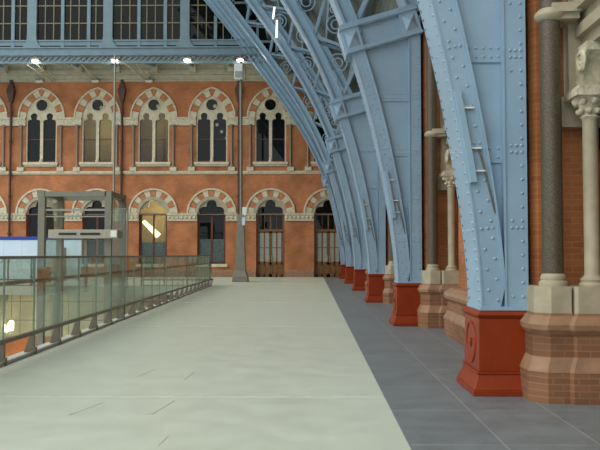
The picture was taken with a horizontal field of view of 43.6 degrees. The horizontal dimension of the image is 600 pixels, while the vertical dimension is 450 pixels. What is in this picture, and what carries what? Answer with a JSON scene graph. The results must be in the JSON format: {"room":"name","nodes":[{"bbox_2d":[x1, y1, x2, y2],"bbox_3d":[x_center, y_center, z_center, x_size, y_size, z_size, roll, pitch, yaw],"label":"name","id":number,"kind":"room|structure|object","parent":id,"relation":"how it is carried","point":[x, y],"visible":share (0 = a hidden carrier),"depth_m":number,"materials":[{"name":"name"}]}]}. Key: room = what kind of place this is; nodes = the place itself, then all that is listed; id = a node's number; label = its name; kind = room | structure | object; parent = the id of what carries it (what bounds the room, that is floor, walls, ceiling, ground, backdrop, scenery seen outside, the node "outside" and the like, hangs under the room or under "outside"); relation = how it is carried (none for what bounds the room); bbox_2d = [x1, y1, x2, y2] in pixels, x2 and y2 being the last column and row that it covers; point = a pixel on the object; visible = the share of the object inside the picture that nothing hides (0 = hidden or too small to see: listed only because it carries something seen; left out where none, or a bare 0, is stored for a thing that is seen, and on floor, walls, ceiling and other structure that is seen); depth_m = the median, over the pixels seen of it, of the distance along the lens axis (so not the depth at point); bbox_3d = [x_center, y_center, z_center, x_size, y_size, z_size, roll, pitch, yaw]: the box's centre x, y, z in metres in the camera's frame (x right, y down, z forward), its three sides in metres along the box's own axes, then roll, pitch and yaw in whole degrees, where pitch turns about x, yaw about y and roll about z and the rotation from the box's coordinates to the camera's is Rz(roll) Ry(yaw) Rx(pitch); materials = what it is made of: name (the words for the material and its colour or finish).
{"room":"railway station","nodes":[
{"label":"railway station","id":0,"kind":"room"},
{"bbox_2d":[5,295,178,356],"bbox_3d":[-17.756,6.631,46.437,31.000,5.080,0.450,0,-2,1],"label":"wall","id":1,"kind":"structure","parent":0,"point":[22,305],"depth_m":46.21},
{"bbox_2d":[0,55,325,276],"bbox_3d":[-11.561,-8.033,59.136,37.000,24.800,0.550,0,-2,1],"label":"wall","id":2,"kind":"structure","parent":0,"point":[182,236],"depth_m":58.70,"materials":[{"name":"brick"}]},
{"bbox_2d":[0,196,6,212],"bbox_3d":[-24.862,0.218,58.864,3.860,6.130,0.560,0,-2,1],"label":"window","id":3,"kind":"structure","parent":2,"relation":"in","point":[2,203],"depth_m":58.72,"materials":[{"name":"beige stone"}]},
{"bbox_2d":[0,98,7,170],"bbox_3d":[-24.863,-7.513,59.108,3.720,6.619,0.570,0,-2,1],"label":"window","id":4,"kind":"structure","parent":2,"relation":"in","point":[2,107],"depth_m":58.92,"materials":[{"name":"beige stone"}]},
{"bbox_2d":[6,80,15,236],"bbox_3d":[-22.688,-3.800,58.624,0.580,15.300,0.450,0,-2,1],"label":"downpipe","id":5,"kind":"object","parent":2,"relation":"attached to","point":[11,91],"visible":0.85,"depth_m":58.67,"materials":[{"name":"brown metal"}]},
{"bbox_2d":[35,77,43,82],"bbox_3d":[-20.372,-11.340,58.658,0.600,0.450,0.450,0,-2,1],"label":"spotlight","id":6,"kind":"object","parent":2,"relation":"attached to","point":[39,80],"visible":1,"depth_m":58.52,"materials":[{"name":"grey metal"}]},
{"bbox_2d":[15,189,64,236],"bbox_3d":[-20.333,0.215,58.791,3.860,6.130,0.560,0,-2,1],"label":"window","id":7,"kind":"structure","parent":2,"relation":"in","point":[31,207],"depth_m":58.86,"materials":[{"name":"beige stone"}]},
{"bbox_2d":[17,87,64,170],"bbox_3d":[-20.334,-7.516,59.035,3.720,6.619,0.570,0,-2,1],"label":"window","id":8,"kind":"structure","parent":2,"relation":"in","point":[41,120],"depth_m":59.08,"materials":[{"name":"beige stone"}]},
{"bbox_2d":[71,188,118,266],"bbox_3d":[-15.913,0.212,58.721,3.860,6.130,0.560,0,-2,1],"label":"window","id":9,"kind":"structure","parent":2,"relation":"in","point":[95,246],"depth_m":58.86,"materials":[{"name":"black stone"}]},
{"bbox_2d":[91,77,99,82],"bbox_3d":[-15.973,-11.342,58.588,0.600,0.450,0.450,0,-2,1],"label":"spotlight","id":10,"kind":"object","parent":2,"relation":"attached to","point":[97,80],"visible":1,"depth_m":58.44,"materials":[{"name":"grey metal"}]},
{"bbox_2d":[73,87,120,170],"bbox_3d":[-15.914,-7.519,58.965,3.720,6.619,0.570,0,-2,1],"label":"window","id":11,"kind":"structure","parent":2,"relation":"in","point":[98,106],"depth_m":58.96,"materials":[{"name":"beige stone"}]},
{"bbox_2d":[118,79,125,193],"bbox_3d":[-13.939,-3.805,58.484,0.580,15.300,0.450,0,-2,1],"label":"downpipe","id":12,"kind":"object","parent":2,"relation":"attached to","point":[121,90],"visible":0.61,"depth_m":58.57,"materials":[{"name":"brown metal"}]},
{"bbox_2d":[0,117,295,125],"bbox_3d":[-11.566,-8.125,58.834,37.000,0.640,0.260,0,-2,1],"label":"trim","id":13,"kind":"structure","parent":2,"relation":"attached to","point":[16,121],"depth_m":58.79,"materials":[{"name":"beige stone"}]},
{"bbox_2d":[0,57,297,82],"bbox_3d":[-11.576,-12.091,58.398,37.000,1.650,1.450,0,-2,1],"label":"crown molding","id":14,"kind":"structure","parent":2,"relation":"attached to","point":[201,72],"depth_m":58.44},
{"bbox_2d":[145,77,153,82],"bbox_3d":[-11.773,-11.345,58.521,0.600,0.450,0.450,0,-2,1],"label":"spotlight","id":15,"kind":"object","parent":2,"relation":"attached to","point":[150,80],"visible":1,"depth_m":58.37,"materials":[{"name":"grey metal"}]},
{"bbox_2d":[129,87,176,170],"bbox_3d":[-11.475,-7.522,58.894,3.720,6.619,0.570,0,-2,1],"label":"window","id":16,"kind":"structure","parent":2,"relation":"in","point":[154,106],"depth_m":58.87,"materials":[{"name":"beige stone"}]},
{"bbox_2d":[128,188,177,266],"bbox_3d":[-11.474,0.209,58.650,3.860,6.130,0.560,0,-2,1],"label":"window","id":17,"kind":"structure","parent":2,"relation":"in","point":[146,248],"depth_m":58.66,"materials":[{"name":"beige stone"}]},
{"bbox_2d":[0,213,313,220],"bbox_3d":[-11.566,-0.617,58.519,37.000,0.610,0.290,0,-2,1],"label":"trim","id":18,"kind":"structure","parent":2,"relation":"attached to","point":[3,216],"depth_m":58.43,"materials":[{"name":"beige stone"}]},
{"bbox_2d":[0,171,320,174],"bbox_3d":[-11.566,-4.092,58.693,37.000,0.250,0.220,0,-2,1],"label":"trim","id":19,"kind":"structure","parent":2,"relation":"attached to","point":[1,172],"depth_m":58.60,"materials":[{"name":"beige stone"}]},
{"bbox_2d":[81,270,313,276],"bbox_3d":[-11.566,3.772,58.388,37.000,0.550,0.200,0,-2,1],"label":"baseboard","id":20,"kind":"structure","parent":2,"relation":"attached to","point":[191,273],"depth_m":58.23,"materials":[{"name":"brown stone"}]},
{"bbox_2d":[187,188,235,266],"bbox_3d":[-6.904,0.206,58.577,3.860,6.130,0.560,0,-2,1],"label":"window","id":21,"kind":"structure","parent":2,"relation":"in","point":[211,210],"depth_m":58.69,"materials":[{"name":"beige stone"}]},
{"bbox_2d":[188,87,235,170],"bbox_3d":[-6.905,-7.525,58.821,3.720,6.619,0.570,0,-2,1],"label":"window","id":22,"kind":"structure","parent":2,"relation":"in","point":[212,114],"depth_m":58.86,"materials":[{"name":"beige stone"}]},
{"bbox_2d":[235,80,242,215],"bbox_3d":[-4.771,-3.811,58.338,0.580,15.300,0.450,0,-2,1],"label":"downpipe","id":23,"kind":"object","parent":2,"relation":"attached to","point":[237,88],"visible":0.59,"depth_m":58.39,"materials":[{"name":"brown metal"}]},
{"bbox_2d":[247,87,293,170],"bbox_3d":[-2.306,-7.527,58.747,3.720,6.619,0.570,0,-2,1],"label":"window","id":24,"kind":"structure","parent":2,"relation":"in","point":[270,115],"depth_m":58.80,"materials":[{"name":"beige stone"}]},
{"bbox_2d":[246,188,294,276],"bbox_3d":[-2.305,0.594,58.507,3.860,6.910,0.520,0,-2,1],"label":"door","id":25,"kind":"structure","parent":2,"relation":"in","point":[270,210],"depth_m":58.59,"materials":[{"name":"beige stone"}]},
{"bbox_2d":[305,100,332,170],"bbox_3d":[2.203,-7.530,58.675,3.720,6.619,0.570,0,-2,1],"label":"window","id":26,"kind":"structure","parent":2,"relation":"in","point":[321,131],"depth_m":58.64,"materials":[{"name":"beige stone"}]},
{"bbox_2d":[304,188,340,276],"bbox_3d":[2.205,0.591,58.435,3.860,6.910,0.520,0,-2,1],"label":"door","id":27,"kind":"structure","parent":2,"relation":"in","point":[327,261],"depth_m":58.53,"materials":[{"name":"brown wood"}]},
{"bbox_2d":[84,113,270,276],"bbox_3d":[-11.532,-3.263,60.801,37.000,15.200,3.140,0,-2,1],"label":"wall","id":28,"kind":"structure","parent":0,"point":[90,124],"depth_m":62.44,"materials":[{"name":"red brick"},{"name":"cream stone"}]},
{"bbox_2d":[142,220,160,237],"bbox_3d":[-12.034,0.320,60.736,1.519,1.480,0.478,0,-2,1],"label":"lamp","id":29,"kind":"object","parent":28,"relation":"attached to","point":[157,234],"visible":1,"depth_m":60.59,"materials":[{"name":"white plastic"}]},
{"bbox_2d":[0,277,599,449],"bbox_3d":[-11.562,3.055,27.388,36.000,0.504,62.600,0,-2,1],"label":"floor","id":30,"kind":"structure","parent":0,"point":[260,363],"depth_m":9.84,"materials":[{"name":"stone"}]},
{"bbox_2d":[9,295,13,330],"bbox_3d":[-17.041,5.110,44.309,0.280,2.250,0.273,0,-2,1],"label":"pendant lamp","id":31,"kind":"object","parent":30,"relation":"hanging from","point":[11,322],"visible":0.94,"depth_m":44.21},
{"bbox_2d":[0,258,55,285],"bbox_3d":[-19.483,2.556,41.758,11.760,1.650,0.080,0,-2,1],"label":"glass balustrade","id":32,"kind":"object","parent":30,"relation":"on","point":[7,279],"visible":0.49,"depth_m":41.65,"materials":[{"name":"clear glass"}]},
{"bbox_2d":[0,237,81,280],"bbox_3d":[-20.694,2.256,50.518,12.000,2.950,0.220,0,-2,1],"label":"hoarding","id":33,"kind":"object","parent":30,"relation":"on","point":[9,246],"visible":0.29,"depth_m":50.39,"materials":[{"name":"white wood"}]},
{"bbox_2d":[64,248,66,280],"bbox_3d":[-15.733,2.594,49.584,0.450,2.200,0.420,0,-2,1],"label":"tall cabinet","id":34,"kind":"object","parent":30,"relation":"on","point":[65,249],"visible":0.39,"depth_m":49.60,"materials":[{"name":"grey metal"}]},
{"bbox_2d":[0,255,213,366],"bbox_3d":[-4.846,1.743,21.735,0.481,1.715,39.468,0,-2,0],"label":"glass balustrade","id":35,"kind":"object","parent":30,"relation":"on","point":[30,349],"visible":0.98,"depth_m":16.23,"materials":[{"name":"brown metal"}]},
{"bbox_2d":[112,55,115,280],"bbox_3d":[-12.498,-3.879,50.402,0.300,15.200,0.200,0,-2,1],"label":"mast","id":36,"kind":"object","parent":30,"relation":"on","point":[114,112],"visible":0.85,"depth_m":50.38,"materials":[{"name":"grey metal"}]},
{"bbox_2d":[141,256,210,285],"bbox_3d":[-6.886,2.548,41.557,3.858,1.650,0.080,0,-2,1],"label":"glass balustrade","id":37,"kind":"object","parent":30,"relation":"on","point":[164,279],"visible":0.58,"depth_m":41.51,"materials":[{"name":"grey metal"}]},
{"bbox_2d":[232,61,248,281],"bbox_3d":[-3.793,-3.469,48.144,0.997,14.200,0.957,0,-2,1],"label":"column","id":38,"kind":"structure","parent":30,"relation":"on","point":[240,274],"depth_m":47.78,"materials":[{"name":"grey metal"}]},
{"bbox_2d":[204,0,345,263],"bbox_3d":[-4.299,-9.683,54.816,15.791,25.093,0.960,0,-2,1],"label":"rib","id":39,"kind":"object","parent":30,"relation":"on","point":[220,10],"visible":0.68,"depth_m":54.54,"materials":[{"name":"blue paint"}]},
{"bbox_2d":[0,0,282,81],"bbox_3d":[-15.347,-16.287,56.892,28.512,10.034,3.945,0,-2,1],"label":"roof truss","id":40,"kind":"object","parent":39,"relation":"attached to","point":[136,29],"visible":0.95,"depth_m":55.01,"materials":[{"name":"metal"}]},
{"bbox_2d":[31,57,40,62],"bbox_3d":[-19.286,-12.060,54.659,0.600,0.450,0.464,0,-2,1],"label":"spotlight","id":41,"kind":"object","parent":40,"relation":"attached to","point":[34,60],"visible":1,"depth_m":54.53,"materials":[{"name":"grey metal"}]},
{"bbox_2d":[183,56,191,61],"bbox_3d":[-8.188,-12.067,54.481,0.600,0.450,0.464,0,-2,1],"label":"spotlight","id":42,"kind":"object","parent":40,"relation":"attached to","point":[186,59],"visible":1,"depth_m":54.34,"materials":[{"name":"grey metal"}]},
{"bbox_2d":[236,56,244,61],"bbox_3d":[-4.338,-12.070,54.420,0.600,0.450,0.464,0,-2,1],"label":"spotlight","id":43,"kind":"object","parent":40,"relation":"attached to","point":[240,58],"visible":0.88,"depth_m":54.28,"materials":[{"name":"grey metal"}]},
{"bbox_2d":[221,0,353,265],"bbox_3d":[-4.442,-10.446,45.901,15.791,25.905,0.960,0,-2,1],"label":"rib","id":44,"kind":"object","parent":30,"relation":"on","point":[329,165],"visible":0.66,"depth_m":45.51,"materials":[{"name":"blue paint"}]},
{"bbox_2d":[245,0,366,268],"bbox_3d":[-4.585,-10.803,36.969,15.791,25.905,0.960,0,-2,1],"label":"rib","id":45,"kind":"object","parent":30,"relation":"on","point":[335,144],"visible":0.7,"depth_m":36.44,"materials":[{"name":"blue paint"}]},
{"bbox_2d":[280,0,385,273],"bbox_3d":[-4.728,-11.160,28.038,15.791,25.905,0.960,0,-2,1],"label":"rib","id":46,"kind":"object","parent":30,"relation":"on","point":[349,111],"visible":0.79,"depth_m":27.36,"materials":[{"name":"blue paint"}]},
{"bbox_2d":[339,264,345,278],"bbox_3d":[3.210,3.368,54.279,0.780,1.028,1.070,0,-2,1],"label":"plinth","id":47,"kind":"object","parent":30,"relation":"on","point":[342,266],"visible":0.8,"depth_m":53.84,"materials":[{"name":"red paint"}]},
{"bbox_2d":[344,266,353,283],"bbox_3d":[3.067,3.011,45.348,0.780,1.028,1.070,0,-2,1],"label":"plinth","id":48,"kind":"object","parent":30,"relation":"on","point":[349,272],"visible":0.77,"depth_m":44.91,"materials":[{"name":"red paint"}]},
{"bbox_2d":[352,269,366,290],"bbox_3d":[2.924,2.654,36.416,0.780,1.028,1.070,0,-2,1],"label":"plinth","id":49,"kind":"object","parent":30,"relation":"on","point":[359,276],"visible":0.75,"depth_m":35.98,"materials":[{"name":"red paint"}]},
{"bbox_2d":[365,261,367,290],"bbox_3d":[3.999,-2.085,36.436,1.765,10.500,1.775,0,-2,1],"label":"wall pier","id":50,"kind":"object","parent":30,"relation":"on","point":[366,271],"visible":0.02,"depth_m":35.63,"materials":[{"name":"beige stone"}]},
{"bbox_2d":[364,273,384,302],"bbox_3d":[2.781,2.296,27.484,0.780,1.028,1.070,0,-2,1],"label":"plinth","id":51,"kind":"object","parent":30,"relation":"on","point":[375,282],"visible":0.8,"depth_m":27.05,"materials":[{"name":"red paint"}]},
{"bbox_2d":[329,0,423,282],"bbox_3d":[-4.871,-11.518,19.106,15.791,25.905,0.960,0,-2,1],"label":"rib","id":52,"kind":"object","parent":30,"relation":"on","point":[383,49],"visible":1,"depth_m":18.37,"materials":[{"name":"blue paint"}]},
{"bbox_2d":[382,208,394,302],"bbox_3d":[3.856,-2.443,27.504,1.765,10.500,1.775,0,-2,1],"label":"wall pier","id":53,"kind":"object","parent":30,"relation":"on","point":[388,278],"visible":0.09,"depth_m":26.70,"materials":[{"name":"beige stone"}]},
{"bbox_2d":[389,282,420,325],"bbox_3d":[2.638,1.939,18.552,0.780,1.028,1.070,0,-2,1],"label":"plinth","id":54,"kind":"object","parent":30,"relation":"on","point":[406,296],"visible":0.76,"depth_m":18.12,"materials":[{"name":"red paint"}]},
{"bbox_2d":[417,15,458,327],"bbox_3d":[3.713,-2.800,18.572,1.765,10.500,1.775,0,-2,1],"label":"wall pier","id":55,"kind":"object","parent":30,"relation":"on","point":[439,272],"visible":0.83,"depth_m":17.93,"materials":[{"name":"beige stone"}]},
{"bbox_2d":[417,0,528,310],"bbox_3d":[-5.014,-11.875,10.174,15.791,25.905,0.960,0,-2,1],"label":"rib","id":56,"kind":"object","parent":30,"relation":"on","point":[477,48],"visible":1,"depth_m":9.35,"materials":[{"name":"blue paint"}]},
{"bbox_2d":[456,306,526,396],"bbox_3d":[2.495,1.582,9.621,0.780,1.028,1.070,0,-2,1],"label":"plinth","id":57,"kind":"object","parent":30,"relation":"on","point":[494,348],"visible":0.88,"depth_m":9.19,"materials":[{"name":"red paint"}]},
{"bbox_2d":[520,0,599,404],"bbox_3d":[3.570,-3.157,9.640,1.765,10.500,1.775,0,-2,1],"label":"wall pier","id":58,"kind":"object","parent":30,"relation":"on","point":[560,363],"visible":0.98,"depth_m":8.93,"materials":[{"name":"brown stone"}]},
{"bbox_2d":[569,0,599,44],"bbox_3d":[3.469,-3.377,3.152,0.560,1.980,12.140,0,-2,1],"label":"lintel","id":59,"kind":"object","parent":58,"relation":"attached to","point":[588,28],"visible":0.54,"depth_m":8.79,"materials":[{"name":"beige stone"}]},
{"bbox_2d":[244,0,398,133],"bbox_3d":[-3.726,-15.010,30.988,14.100,18.326,56.600,0,-2,1],"label":"roof","id":60,"kind":"structure","parent":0,"point":[380,6],"depth_m":37.09,"materials":[{"name":"glass"}]},
{"bbox_2d":[263,0,271,39],"bbox_3d":[-2.616,-14.761,30.810,0.376,0.338,56.300,0,-2,1],"label":"roof beam","id":61,"kind":"structure","parent":60,"relation":"attached to","point":[267,33],"depth_m":54.12,"materials":[{"name":"metal"}]},
{"bbox_2d":[277,0,291,74],"bbox_3d":[-1.265,-12.945,30.716,0.377,0.336,56.300,0,-2,1],"label":"roof beam","id":62,"kind":"structure","parent":60,"relation":"attached to","point":[279,3],"depth_m":45.06,"materials":[{"name":"metal"}]},
{"bbox_2d":[299,0,308,99],"bbox_3d":[0.059,-11.098,30.621,0.379,0.331,56.300,0,-2,1],"label":"roof beam","id":63,"kind":"structure","parent":60,"relation":"attached to","point":[303,45],"depth_m":43.47,"materials":[{"name":"metal"}]},
{"bbox_2d":[321,0,334,108],"bbox_3d":[1.304,-9.196,30.525,0.382,0.319,56.300,0,-2,1],"label":"roof beam","id":64,"kind":"structure","parent":60,"relation":"attached to","point":[328,35],"depth_m":34.24,"materials":[{"name":"metal"}]},
{"bbox_2d":[337,0,374,134],"bbox_3d":[2.392,-7.234,30.429,0.385,0.299,56.300,0,-2,1],"label":"roof beam","id":65,"kind":"structure","parent":60,"relation":"attached to","point":[368,12],"depth_m":26.18,"materials":[{"name":"metal"}]},
{"bbox_2d":[443,205,467,345],"bbox_3d":[3.384,0.135,13.373,0.660,4.220,5.860,0,-2,1],"label":"wall","id":66,"kind":"structure","parent":0,"point":[457,298],"depth_m":15.45,"materials":[{"name":"brown stone"}]},
{"bbox_2d":[456,191,458,269],"bbox_3d":[4.485,-2.451,27.302,1.100,10.500,62.500,0,-2,1],"label":"wall","id":67,"kind":"structure","parent":0,"point":[457,248],"depth_m":18.04,"materials":[{"name":"orange brick"}]},
{"bbox_2d":[442,123,448,144],"bbox_3d":[3.648,-2.929,14.337,0.560,1.980,7.630,0,-2,1],"label":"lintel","id":68,"kind":"object","parent":67,"relation":"attached to","point":[443,126],"visible":0.09,"depth_m":17.90,"materials":[{"name":"beige stone"}]},
{"bbox_2d":[598,128,599,233],"bbox_3d":[3.635,-0.276,3.116,0.070,4.220,12.320,0,-2,1],"label":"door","id":69,"kind":"structure","parent":67,"relation":"in","point":[599,128],"depth_m":9.26,"materials":[{"name":"brown wood"}]},
{"bbox_3d":[-18.034,8.575,28.973,31.000,0.200,62.000,0,-2,1],"label":"floor","id":70,"kind":"structure","parent":0,"visible":0},
{"bbox_2d":[0,295,8,352],"bbox_3d":[-17.686,6.556,44.562,0.680,5.080,0.680,0,-2,1],"label":"column","id":71,"kind":"structure","parent":70,"relation":"on","point":[1,296],"depth_m":44.44,"materials":[{"name":"grey metal"}]},
{"bbox_2d":[49,295,54,336],"bbox_3d":[-14.586,6.554,44.513,0.680,5.080,0.680,0,-2,1],"label":"column","id":72,"kind":"structure","parent":70,"relation":"on","point":[51,297],"depth_m":44.38,"materials":[{"name":"grey metal"}]},
{"bbox_2d":[36,191,127,345],"bbox_3d":[-11.116,3.597,39.631,4.620,10.600,3.480,0,-2,1],"label":"lift","id":73,"kind":"object","parent":70,"relation":"on","point":[108,234],"visible":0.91,"depth_m":38.47,"materials":[{"name":"grey metal"}]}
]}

